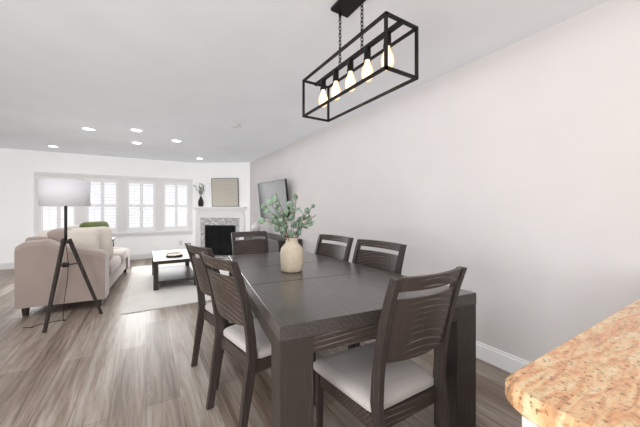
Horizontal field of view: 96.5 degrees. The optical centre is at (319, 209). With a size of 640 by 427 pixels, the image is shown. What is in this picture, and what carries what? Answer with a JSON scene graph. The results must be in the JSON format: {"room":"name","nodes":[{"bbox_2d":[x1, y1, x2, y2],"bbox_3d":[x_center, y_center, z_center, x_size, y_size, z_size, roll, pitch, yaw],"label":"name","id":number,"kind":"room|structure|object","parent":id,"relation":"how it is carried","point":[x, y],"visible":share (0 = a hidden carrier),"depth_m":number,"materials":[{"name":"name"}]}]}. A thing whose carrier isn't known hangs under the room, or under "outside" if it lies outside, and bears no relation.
{"room":"dining room","nodes":[
{"label":"dining room","id":0,"kind":"room"},
{"bbox_2d":[0,148,194,262],"bbox_3d":[-5.278,-0.004,6.487,6.920,2.440,0.150,0,0,-31],"label":"wall","id":1,"kind":"structure","parent":0,"point":[17,166],"depth_m":6.12,"materials":[{"name":"paint"}]},
{"bbox_2d":[0,253,151,269],"bbox_3d":[-5.752,1.149,6.101,5.710,0.135,0.016,0,0,-31],"label":"baseboard","id":2,"kind":"structure","parent":1,"relation":"attached to","point":[3,266],"depth_m":6.86,"materials":[{"name":"white wood"}]},
{"bbox_2d":[32,171,193,237],"bbox_3d":[-4.694,-0.061,6.796,3.090,1.455,0.170,0,0,-31],"label":"window","id":3,"kind":"structure","parent":1,"relation":"in","point":[159,231],"depth_m":6.77,"materials":[{"name":"white wood"}]},
{"bbox_2d":[39,175,188,232],"bbox_3d":[-4.688,-0.079,6.786,2.900,1.270,0.069,0,0,-31],"label":"window panel","id":4,"kind":"object","parent":3,"relation":"attached to","point":[108,212],"depth_m":6.85,"materials":[{"name":"white wood"}]},
{"bbox_2d":[43,181,185,230],"bbox_3d":[-4.902,-0.079,6.868,3.220,1.870,0.010,0,0,-31],"label":"exterior glow","id":5,"kind":"object","parent":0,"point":[141,181],"visible":0.02,"depth_m":7.09,"materials":[{"name":"white"}]},
{"bbox_2d":[186,162,249,245],"bbox_3d":[-2.577,-0.004,7.596,1.993,2.440,0.120,0,0,4],"label":"wall","id":6,"kind":"structure","parent":0,"point":[204,172],"depth_m":7.54,"materials":[{"name":"white paint"}]},
{"bbox_2d":[252,223,260,230],"bbox_3d":[-1.411,0.405,6.305,0.200,0.220,0.197,0,0,-31],"label":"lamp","id":7,"kind":"object","parent":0,"point":[255,227],"depth_m":6.23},
{"bbox_2d":[0,258,521,426],"bbox_3d":[-2.147,1.266,1.626,7.220,0.100,12.210,0,0,-31],"label":"floor","id":8,"kind":"structure","parent":0,"point":[90,368],"depth_m":2.09,"materials":[{"name":"brown wood"}]},
{"bbox_2d":[25,179,102,332],"bbox_3d":[-2.828,0.456,3.098,0.537,1.530,0.566,0,0,9],"label":"lamp","id":9,"kind":"object","parent":8,"relation":"on","point":[51,192],"visible":1,"depth_m":2.99,"materials":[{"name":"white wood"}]},
{"bbox_2d":[14,221,129,315],"bbox_3d":[-3.554,0.705,4.392,0.840,1.021,2.300,0,0,-27],"label":"sofa","id":10,"kind":"object","parent":8,"relation":"on","point":[35,259],"visible":0.92,"depth_m":3.42,"materials":[{"name":"beige fabric"}]},
{"bbox_2d":[121,258,228,314],"bbox_3d":[-2.234,1.212,5.166,2.050,0.009,3.150,0,0,-31],"label":"rug","id":11,"kind":"object","parent":8,"relation":"on","point":[140,296],"visible":0.45,"depth_m":4.14,"materials":[{"name":"white fabric"}]},
{"bbox_2d":[152,249,197,290],"bbox_3d":[-2.516,0.976,4.907,0.620,0.461,1.220,0,0,-31],"label":"coffee table","id":12,"kind":"object","parent":11,"relation":"on","point":[168,274],"visible":0.87,"depth_m":4.64,"materials":[{"name":"brown wood"}]},
{"bbox_2d":[193,207,246,257],"bbox_3d":[-2.596,0.576,7.310,1.360,1.280,0.447,0,0,4],"label":"fireplace","id":13,"kind":"object","parent":8,"relation":"on","point":[215,226],"visible":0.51,"depth_m":7.41,"materials":[{"name":"stone"}]},
{"bbox_2d":[193,183,204,206],"bbox_3d":[-3.133,-0.368,7.448,0.268,0.607,0.169,0,0,4],"label":"vase","id":14,"kind":"object","parent":13,"relation":"on","point":[200,191],"visible":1,"depth_m":7.42,"materials":[{"name":"black ceramic"}]},
{"bbox_2d":[211,178,238,206],"bbox_3d":[-2.484,-0.436,7.482,0.720,0.740,0.082,0,0,4],"label":"picture frame","id":15,"kind":"object","parent":13,"relation":"on","point":[225,191],"visible":1,"depth_m":7.46,"materials":[{"name":"brown wood"}]},
{"bbox_2d":[185,243,255,389],"bbox_3d":[-0.688,0.737,2.214,0.606,0.957,0.475,0,0,-42],"label":"chair","id":16,"kind":"object","parent":8,"relation":"on","point":[205,311],"visible":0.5,"depth_m":2.17,"materials":[{"name":"brown wood"}]},
{"bbox_2d":[231,231,268,254],"bbox_3d":[-0.675,0.737,3.045,0.428,0.957,0.606,0,0,-31],"label":"chair","id":17,"kind":"object","parent":8,"relation":"on","point":[249,246],"visible":0.29,"depth_m":3.26,"materials":[{"name":"brown wood"}]},
{"bbox_2d":[198,252,315,426],"bbox_3d":[-0.384,0.737,1.743,0.606,0.957,0.475,0,0,-42],"label":"chair","id":18,"kind":"object","parent":8,"relation":"on","point":[246,341],"visible":0.7,"depth_m":1.54,"materials":[{"name":"brown wood"}]},
{"bbox_2d":[244,232,301,252],"bbox_3d":[-1.015,0.866,5.644,0.450,0.700,2.000,0,0,-31],"label":"console","id":19,"kind":"object","parent":8,"relation":"on","point":[275,241],"visible":0.2,"depth_m":4.97,"materials":[{"name":"brown wood"}]},
{"bbox_2d":[314,234,353,261],"bbox_3d":[-0.054,0.743,2.743,0.606,0.946,0.546,0,0,-35],"label":"chair","id":20,"kind":"object","parent":8,"relation":"on","point":[340,252],"visible":0.34,"depth_m":2.89,"materials":[{"name":"brown wood"}]},
{"bbox_2d":[229,251,475,426],"bbox_3d":[-0.127,0.836,2.116,1.096,0.761,1.971,0,0,-31],"label":"dining table","id":21,"kind":"object","parent":8,"relation":"on","point":[331,303],"visible":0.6,"depth_m":1.49,"materials":[{"name":"brown wood"}]},
{"bbox_2d":[258,189,315,272],"bbox_3d":[-0.218,0.156,2.087,0.362,0.598,0.628,0,0,20],"label":"vase","id":22,"kind":"object","parent":21,"relation":"on","point":[291,254],"visible":1,"depth_m":2.05,"materials":[{"name":"beige ceramic"}]},
{"bbox_2d":[348,239,406,349],"bbox_3d":[0.291,0.743,2.233,0.606,0.946,0.546,0,0,-35],"label":"chair","id":23,"kind":"object","parent":8,"relation":"on","point":[388,262],"visible":0.26,"depth_m":2.36,"materials":[{"name":"brown wood"}]},
{"bbox_2d":[313,266,466,426],"bbox_3d":[0.318,0.735,1.372,0.483,0.962,0.606,0,0,-31],"label":"chair","id":24,"kind":"object","parent":8,"relation":"on","point":[377,382],"visible":1,"depth_m":1.24,"materials":[{"name":"brown wood"}]},
{"bbox_2d":[505,298,639,426],"bbox_3d":[1.995,0.758,-0.557,1.801,0.915,3.575,0,0,-31],"label":"countertop","id":25,"kind":"structure","parent":8,"relation":"on","point":[591,379],"depth_m":0.50,"materials":[{"name":"stone"}]},
{"bbox_2d":[0,0,608,162],"bbox_3d":[-2.147,-1.274,1.626,7.220,0.100,12.210,0,0,-31],"label":"ceiling","id":26,"kind":"structure","parent":0,"point":[187,71],"depth_m":2.35,"materials":[{"name":"paint"}]},
{"bbox_2d":[82,127,95,130],"bbox_3d":[-3.524,-1.219,4.353,0.170,0.010,0.170,0,0,-31],"label":"recessed light","id":27,"kind":"object","parent":26,"relation":"in","point":[84,128],"visible":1,"depth_m":4.34,"materials":[{"name":"white"}]},
{"bbox_2d":[130,128,142,131],"bbox_3d":[-2.839,-1.219,4.418,0.170,0.010,0.170,0,0,-31],"label":"recessed light","id":28,"kind":"object","parent":26,"relation":"in","point":[131,129],"visible":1,"depth_m":4.41,"materials":[{"name":"white"}]},
{"bbox_2d":[230,123,240,128],"bbox_3d":[-1.228,-1.204,4.157,0.150,0.040,0.150,0,0,-31],"label":"smoke detector","id":29,"kind":"object","parent":26,"relation":"attached to","point":[234,125],"visible":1,"depth_m":4.12,"materials":[{"name":"white plastic"}]},
{"bbox_2d":[302,0,418,121],"bbox_3d":[0.178,-0.926,1.671,0.215,0.595,0.800,0,0,-31],"label":"pendant light","id":30,"kind":"object","parent":26,"relation":"hanging from","point":[345,8],"visible":1,"depth_m":1.58,"materials":[{"name":"black metal"}]},
{"bbox_2d":[250,0,639,361],"bbox_3d":[0.745,-0.004,3.385,0.150,2.440,12.210,0,0,-31],"label":"wall","id":31,"kind":"structure","parent":0,"point":[517,166],"depth_m":2.13,"materials":[{"name":"paint"}]},
{"bbox_2d":[258,179,289,218],"bbox_3d":[-0.912,-0.179,5.770,0.217,0.759,1.220,0,0,-36],"label":"wall-mounted tv","id":32,"kind":"object","parent":31,"relation":"attached to","point":[266,190],"visible":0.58,"depth_m":5.66,"materials":[{"name":"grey glass"}]},
{"bbox_2d":[476,341,529,373],"bbox_3d":[-0.017,1.149,4.478,0.016,0.135,7.030,0,0,-31],"label":"baseboard","id":33,"kind":"structure","parent":31,"relation":"attached to","point":[505,361],"depth_m":2.18,"materials":[{"name":"white wood"}]}
]}

